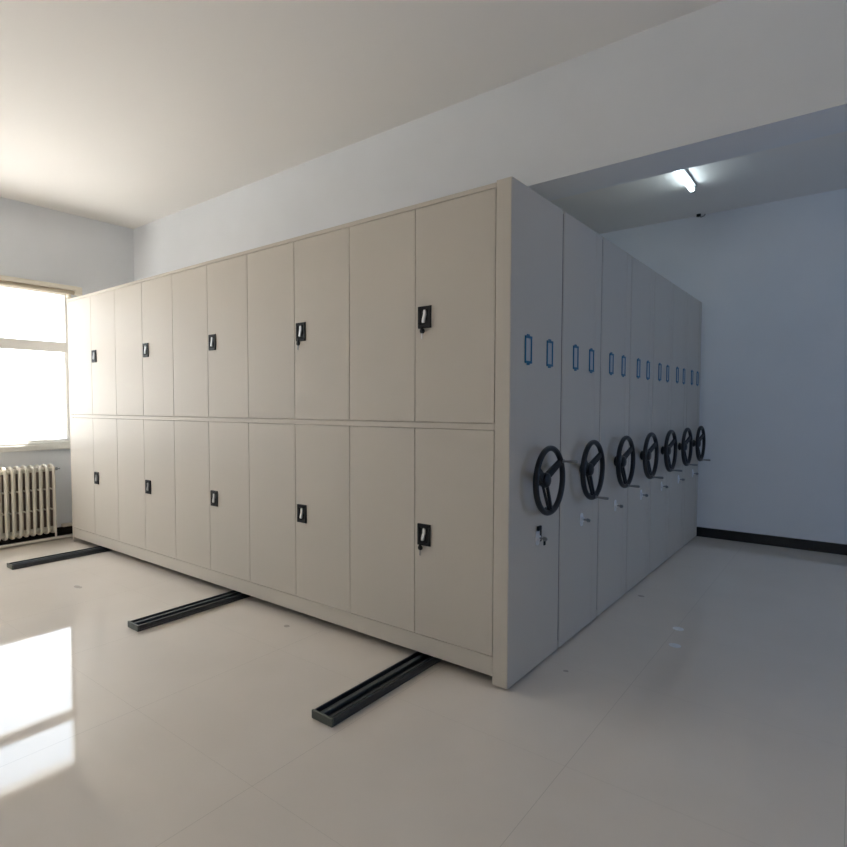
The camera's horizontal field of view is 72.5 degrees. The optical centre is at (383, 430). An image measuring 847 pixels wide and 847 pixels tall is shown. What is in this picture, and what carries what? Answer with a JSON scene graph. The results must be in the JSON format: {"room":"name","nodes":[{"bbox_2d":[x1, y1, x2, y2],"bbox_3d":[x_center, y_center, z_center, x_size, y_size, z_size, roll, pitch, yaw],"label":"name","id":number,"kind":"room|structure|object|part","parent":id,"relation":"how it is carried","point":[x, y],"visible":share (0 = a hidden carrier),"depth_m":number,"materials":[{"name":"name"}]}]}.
{"room":"archive storage room","nodes":[
{"label":"archive storage room","id":0,"kind":"room"},
{"bbox_2d":[0,197,133,526],"bbox_3d":[-4.061,-0.529,4.999,0.240,3.250,10.690,2,3,39],"label":"wall","id":1,"kind":"structure","parent":0,"point":[38,243],"depth_m":5.80,"materials":[{"name":"paint"}]},
{"bbox_2d":[0,464,59,540],"bbox_3d":[-3.477,0.689,5.409,0.206,0.710,0.830,2,3,39],"label":"radiator","id":2,"kind":"object","parent":1,"relation":"attached to","point":[27,494],"visible":1,"depth_m":5.49,"materials":[{"name":"beige metal"}]},
{"bbox_3d":[-3.561,0.677,5.462,0.008,0.600,0.805,2,3,39],"label":"plate","id":3,"kind":"part","parent":2,"relation":"part of","materials":[{"name":"white metal"}]},
{"bbox_2d":[0,285,70,452],"bbox_3d":[-3.812,-0.582,5.135,0.120,1.595,2.000,2,3,39],"label":"window","id":4,"kind":"structure","parent":1,"relation":"in","point":[5,343],"depth_m":5.70,"materials":[{"name":"white"}]},
{"bbox_3d":[-3.789,0.178,5.149,0.060,0.075,2.000,2,3,39],"label":"sill","id":5,"kind":"part","parent":4,"relation":"part of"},
{"bbox_3d":[-3.825,-0.324,5.170,0.040,0.875,1.840,2,3,39],"label":"sash","id":6,"kind":"part","parent":4,"relation":"part of","materials":[{"name":"white"}]},
{"bbox_2d":[0,526,72,544],"bbox_3d":[-3.963,1.056,4.987,0.014,0.085,10.262,2,3,39],"label":"baseboard","id":7,"kind":"structure","parent":1,"relation":"attached to","point":[60,530],"depth_m":5.69,"materials":[{"name":"black tile"}]},
{"bbox_2d":[0,522,72,548],"bbox_3d":[-3.217,1.002,5.738,0.202,0.108,6.000,2,3,39],"label":"pipe","id":8,"kind":"object","parent":1,"relation":"attached to","point":[69,523],"visible":0.43,"depth_m":5.53,"materials":[{"name":"beige metal"}]},
{"bbox_2d":[0,275,81,298],"bbox_3d":[-3.769,-1.362,5.072,0.075,0.122,2.130,2,3,39],"label":"rail","id":9,"kind":"object","parent":1,"relation":"attached to","point":[69,290],"visible":0.94,"depth_m":5.58,"materials":[{"name":"beige metal"}]},
{"bbox_2d":[0,0,721,228],"bbox_3d":[-1.375,-2.039,0.602,9.900,0.150,7.400,2,3,39],"label":"ceiling","id":10,"kind":"structure","parent":0,"point":[132,114],"depth_m":3.38,"materials":[{"name":"white paint"}]},
{"bbox_2d":[133,0,846,280],"bbox_3d":[0.985,-1.771,3.498,9.400,0.638,0.320,2,3,39],"label":"ceiling beam","id":11,"kind":"structure","parent":10,"relation":"attached to","point":[724,79],"depth_m":3.19,"materials":[{"name":"paint"}]},
{"bbox_2d":[0,533,846,846],"bbox_3d":[-0.333,1.302,2.021,9.900,0.150,10.690,2,3,39],"label":"floor","id":12,"kind":"structure","parent":0,"point":[200,729],"depth_m":2.37,"materials":[{"name":"tile"}]},
{"bbox_2d":[7,546,111,569],"bbox_3d":[-1.520,1.016,6.466,0.120,0.037,4.720,2,3,39],"label":"rail","id":13,"kind":"object","parent":12,"relation":"on","point":[99,549],"visible":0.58,"depth_m":4.89,"materials":[{"name":"grey metal"}]},
{"bbox_2d":[128,590,249,631],"bbox_3d":[0.023,1.070,5.204,0.120,0.037,4.720,2,3,39],"label":"rail","id":14,"kind":"object","parent":12,"relation":"on","point":[166,616],"visible":0.47,"depth_m":3.63,"materials":[{"name":"grey metal"}]},
{"bbox_2d":[312,651,441,727],"bbox_3d":[1.238,1.113,4.209,0.120,0.037,4.720,2,3,39],"label":"rail","id":15,"kind":"object","parent":12,"relation":"on","point":[331,713],"visible":0.52,"depth_m":2.62,"materials":[{"name":"grey metal"}]},
{"bbox_2d":[67,177,577,688],"bbox_3d":[-0.979,-0.038,4.223,4.766,2.312,0.592,2,3,39],"label":"shelving unit","id":16,"kind":"object","parent":15,"relation":"on","point":[355,425],"visible":1,"depth_m":3.17,"materials":[{"name":"beige paint"}]},
{"bbox_3d":[-2.805,-0.103,5.726,0.035,2.312,0.578,2,3,39],"label":"panel","id":17,"kind":"part","parent":16,"relation":"part of","materials":[{"name":"beige paint"}]},
{"bbox_3d":[-2.794,-0.681,5.331,0.447,1.059,0.020,2,3,39],"label":"door","id":18,"kind":"part","parent":16,"relation":"part of","materials":[{"name":"beige paint"}]},
{"bbox_3d":[-2.794,0.409,5.378,0.447,1.054,0.020,2,3,39],"label":"door","id":19,"kind":"part","parent":16,"relation":"part of","materials":[{"name":"beige paint"}]},
{"bbox_3d":[-2.582,-0.662,5.139,0.078,0.110,0.009,2,3,39],"label":"lock plate","id":20,"kind":"part","parent":16,"relation":"part of","materials":[{"name":"black plastic"}]},
{"bbox_3d":[-2.582,0.428,5.186,0.078,0.110,0.009,2,3,39],"label":"lock plate","id":21,"kind":"part","parent":16,"relation":"part of","materials":[{"name":"black plastic"}]},
{"bbox_3d":[-2.446,-0.668,5.046,0.447,1.059,0.020,2,3,39],"label":"door","id":22,"kind":"part","parent":16,"relation":"part of","materials":[{"name":"beige paint"}]},
{"bbox_3d":[-2.446,0.421,5.093,0.447,1.054,0.020,2,3,39],"label":"door","id":23,"kind":"part","parent":16,"relation":"part of","materials":[{"name":"beige paint"}]},
{"bbox_3d":[-2.098,-0.656,4.761,0.447,1.059,0.020,2,3,39],"label":"door","id":24,"kind":"part","parent":16,"relation":"part of","materials":[{"name":"beige paint"}]},
{"bbox_3d":[-2.098,0.434,4.808,0.447,1.054,0.020,2,3,39],"label":"door","id":25,"kind":"part","parent":16,"relation":"part of","materials":[{"name":"beige paint"}]},
{"bbox_3d":[-1.886,-0.637,4.569,0.078,0.110,0.009,2,3,39],"label":"lock plate","id":26,"kind":"part","parent":16,"relation":"part of","materials":[{"name":"black plastic"}]},
{"bbox_3d":[-1.886,0.453,4.616,0.078,0.110,0.009,2,3,39],"label":"lock plate","id":27,"kind":"part","parent":16,"relation":"part of","materials":[{"name":"black plastic"}]},
{"bbox_3d":[-1.750,-0.644,4.476,0.447,1.059,0.020,2,3,39],"label":"door","id":28,"kind":"part","parent":16,"relation":"part of","materials":[{"name":"beige paint"}]},
{"bbox_3d":[-1.750,0.446,4.524,0.447,1.054,0.020,2,3,39],"label":"door","id":29,"kind":"part","parent":16,"relation":"part of","materials":[{"name":"beige paint"}]},
{"bbox_3d":[-1.401,-0.631,4.191,0.447,1.059,0.020,2,3,39],"label":"door","id":30,"kind":"part","parent":16,"relation":"part of","materials":[{"name":"beige paint"}]},
{"bbox_3d":[-1.401,0.458,4.239,0.447,1.054,0.020,2,3,39],"label":"door","id":31,"kind":"part","parent":16,"relation":"part of","materials":[{"name":"beige paint"}]},
{"bbox_3d":[-1.189,-0.613,3.999,0.078,0.110,0.009,2,3,39],"label":"lock plate","id":32,"kind":"part","parent":16,"relation":"part of","materials":[{"name":"black plastic"}]},
{"bbox_3d":[-1.189,0.477,4.047,0.078,0.110,0.009,2,3,39],"label":"lock plate","id":33,"kind":"part","parent":16,"relation":"part of","materials":[{"name":"black plastic"}]},
{"bbox_3d":[-1.053,-0.619,3.906,0.447,1.059,0.020,2,3,39],"label":"door","id":34,"kind":"part","parent":16,"relation":"part of","materials":[{"name":"beige paint"}]},
{"bbox_3d":[-1.053,0.471,3.954,0.447,1.054,0.020,2,3,39],"label":"door","id":35,"kind":"part","parent":16,"relation":"part of","materials":[{"name":"beige paint"}]},
{"bbox_3d":[-0.705,-0.607,3.622,0.447,1.059,0.020,2,3,39],"label":"door","id":36,"kind":"part","parent":16,"relation":"part of","materials":[{"name":"beige paint"}]},
{"bbox_3d":[-0.705,0.483,3.669,0.447,1.054,0.020,2,3,39],"label":"door","id":37,"kind":"part","parent":16,"relation":"part of","materials":[{"name":"beige paint"}]},
{"bbox_3d":[-1.051,-1.178,4.241,4.500,0.022,0.574,2,3,39],"label":"panel","id":38,"kind":"part","parent":16,"relation":"part of","materials":[{"name":"beige paint"}]},
{"bbox_3d":[-1.226,-0.079,4.075,4.500,0.028,0.022,2,3,39],"label":"rail","id":39,"kind":"part","parent":16,"relation":"part of","materials":[{"name":"beige metal"}]},
{"bbox_3d":[-1.051,1.032,4.337,4.500,0.093,0.574,2,3,39],"label":"frame","id":40,"kind":"part","parent":16,"relation":"part of","materials":[{"name":"beige paint"}]},
{"bbox_3d":[-0.493,-0.588,3.430,0.078,0.110,0.009,2,3,39],"label":"lock plate","id":41,"kind":"part","parent":16,"relation":"part of","materials":[{"name":"black plastic"}]},
{"bbox_3d":[-0.493,0.502,3.477,0.078,0.110,0.009,2,3,39],"label":"lock plate","id":42,"kind":"part","parent":16,"relation":"part of","materials":[{"name":"black plastic"}]},
{"bbox_3d":[-0.357,-0.594,3.337,0.447,1.059,0.020,2,3,39],"label":"door","id":43,"kind":"part","parent":16,"relation":"part of","materials":[{"name":"beige paint"}]},
{"bbox_3d":[-0.357,0.495,3.384,0.447,1.054,0.020,2,3,39],"label":"door","id":44,"kind":"part","parent":16,"relation":"part of","materials":[{"name":"beige paint"}]},
{"bbox_3d":[-0.009,0.508,3.099,0.447,1.054,0.020,2,3,39],"label":"door","id":45,"kind":"part","parent":16,"relation":"part of","materials":[{"name":"beige paint"}]},
{"bbox_3d":[-0.009,-0.582,3.052,0.447,1.059,0.020,2,3,39],"label":"door","id":46,"kind":"part","parent":16,"relation":"part of","materials":[{"name":"beige paint"}]},
{"bbox_3d":[0.203,0.527,2.907,0.078,0.110,0.009,2,3,39],"label":"lock plate","id":47,"kind":"part","parent":16,"relation":"part of","materials":[{"name":"black plastic"}]},
{"bbox_3d":[0.203,-0.563,2.860,0.078,0.110,0.009,2,3,39],"label":"lock plate","id":48,"kind":"part","parent":16,"relation":"part of","materials":[{"name":"black plastic"}]},
{"bbox_3d":[0.339,0.520,2.814,0.447,1.054,0.020,2,3,39],"label":"door","id":49,"kind":"part","parent":16,"relation":"part of","materials":[{"name":"beige paint"}]},
{"bbox_3d":[0.339,-0.570,2.767,0.447,1.059,0.020,2,3,39],"label":"door","id":50,"kind":"part","parent":16,"relation":"part of","materials":[{"name":"beige paint"}]},
{"bbox_3d":[0.722,0.022,2.840,0.076,2.312,0.578,2,3,39],"label":"panel","id":51,"kind":"part","parent":16,"relation":"part of","materials":[{"name":"beige paint"}]},
{"bbox_3d":[0.765,0.530,2.844,0.014,0.076,0.040,2,3,39],"label":"lock plate","id":52,"kind":"part","parent":16,"relation":"part of","materials":[{"name":"silver metal"}]},
{"bbox_3d":[0.922,0.153,2.849,0.074,0.020,0.020,2,3,39],"label":"crank handle","id":53,"kind":"part","parent":16,"relation":"part of","materials":[{"name":"silver metal"}]},
{"bbox_2d":[557,211,608,646],"bbox_3d":[-0.601,-0.058,4.684,4.766,2.312,0.596,2,3,39],"label":"shelving unit","id":54,"kind":"object","parent":15,"relation":"on","point":[582,246],"visible":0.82,"depth_m":3.24,"materials":[{"name":"beige paint"}]},
{"bbox_3d":[1.140,0.510,3.301,0.014,0.076,0.040,2,3,39],"label":"lock plate","id":55,"kind":"part","parent":54,"relation":"part of","materials":[{"name":"silver metal"}]},
{"bbox_3d":[1.222,0.377,3.226,0.074,0.020,0.020,2,3,39],"label":"crank handle","id":56,"kind":"part","parent":54,"relation":"part of","materials":[{"name":"silver metal"}]},
{"bbox_2d":[596,237,639,615],"bbox_3d":[-0.227,-0.077,5.141,4.766,2.312,0.582,2,3,39],"label":"shelving unit","id":57,"kind":"object","parent":15,"relation":"on","point":[614,438],"visible":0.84,"depth_m":3.70,"materials":[{"name":"beige paint"}]},
{"bbox_3d":[1.519,0.490,3.764,0.014,0.076,0.040,2,3,39],"label":"lock plate","id":58,"kind":"part","parent":57,"relation":"part of","materials":[{"name":"silver metal"}]},
{"bbox_3d":[1.601,0.357,3.688,0.074,0.020,0.020,2,3,39],"label":"crank handle","id":59,"kind":"part","parent":57,"relation":"part of","materials":[{"name":"silver metal"}]},
{"bbox_2d":[626,257,663,591],"bbox_3d":[0.141,-0.097,5.589,4.766,2.312,0.572,2,3,39],"label":"shelving unit","id":60,"kind":"object","parent":15,"relation":"on","point":[642,276],"visible":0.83,"depth_m":4.15,"materials":[{"name":"beige paint"}]},
{"bbox_2d":[649,272,681,573],"bbox_3d":[0.505,-0.116,6.034,4.766,2.312,0.572,2,3,39],"label":"shelving unit","id":61,"kind":"object","parent":15,"relation":"on","point":[663,288],"visible":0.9,"depth_m":4.60,"materials":[{"name":"beige paint"}]},
{"bbox_2d":[668,284,697,557],"bbox_3d":[0.870,-0.136,6.478,4.766,2.312,0.572,2,3,39],"label":"shelving unit","id":62,"kind":"object","parent":15,"relation":"on","point":[680,297],"visible":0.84,"depth_m":5.05,"materials":[{"name":"beige paint"}]},
{"bbox_2d":[683,294,710,545],"bbox_3d":[1.234,-0.155,6.922,4.766,2.312,0.572,2,3,39],"label":"shelving unit","id":63,"kind":"object","parent":15,"relation":"on","point":[695,306],"visible":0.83,"depth_m":5.49,"materials":[{"name":"beige paint"}]},
{"bbox_3d":[2.935,-0.095,5.537,0.080,2.312,0.560,2,3,39],"label":"panel","id":64,"kind":"part","parent":63,"relation":"part of","materials":[{"name":"beige paint"}]},
{"bbox_2d":[669,643,680,647],"bbox_3d":[1.596,1.177,3.156,0.060,0.002,0.060,2,3,39],"label":"disc","id":65,"kind":"object","parent":12,"relation":"on","point":[674,645],"visible":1,"depth_m":3.15,"materials":[{"name":"white"}]},
{"bbox_2d":[673,627,683,630],"bbox_3d":[1.734,1.167,3.391,0.060,0.002,0.060,2,3,39],"label":"disc","id":66,"kind":"object","parent":12,"relation":"on","point":[674,628],"visible":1,"depth_m":3.39,"materials":[{"name":"white"}]},
{"bbox_2d":[550,131,846,233],"bbox_3d":[2.012,-2.189,4.735,9.900,0.210,3.290,2,3,39],"label":"ceiling","id":67,"kind":"structure","parent":0,"point":[817,165],"depth_m":4.96,"materials":[{"name":"white paint"}]},
{"bbox_2d":[675,169,696,192],"bbox_3d":[2.253,-2.038,4.434,0.052,0.066,1.240,2,3,39],"label":"ceiling light","id":68,"kind":"object","parent":67,"relation":"attached to","point":[684,175],"visible":0.44,"depth_m":4.69,"materials":[{"name":"white plastic"}]},
{"bbox_2d":[600,188,846,543],"bbox_3d":[2.991,-0.572,6.001,9.400,3.250,0.200,2,3,39],"label":"wall","id":69,"kind":"structure","parent":0,"point":[769,280],"depth_m":5.37,"materials":[{"name":"paint"}]},
{"bbox_2d":[696,527,846,554],"bbox_3d":[2.923,1.007,5.987,9.400,0.095,0.014,2,3,39],"label":"baseboard","id":70,"kind":"structure","parent":69,"relation":"attached to","point":[802,544],"depth_m":5.38,"materials":[{"name":"black tile"}]}
]}

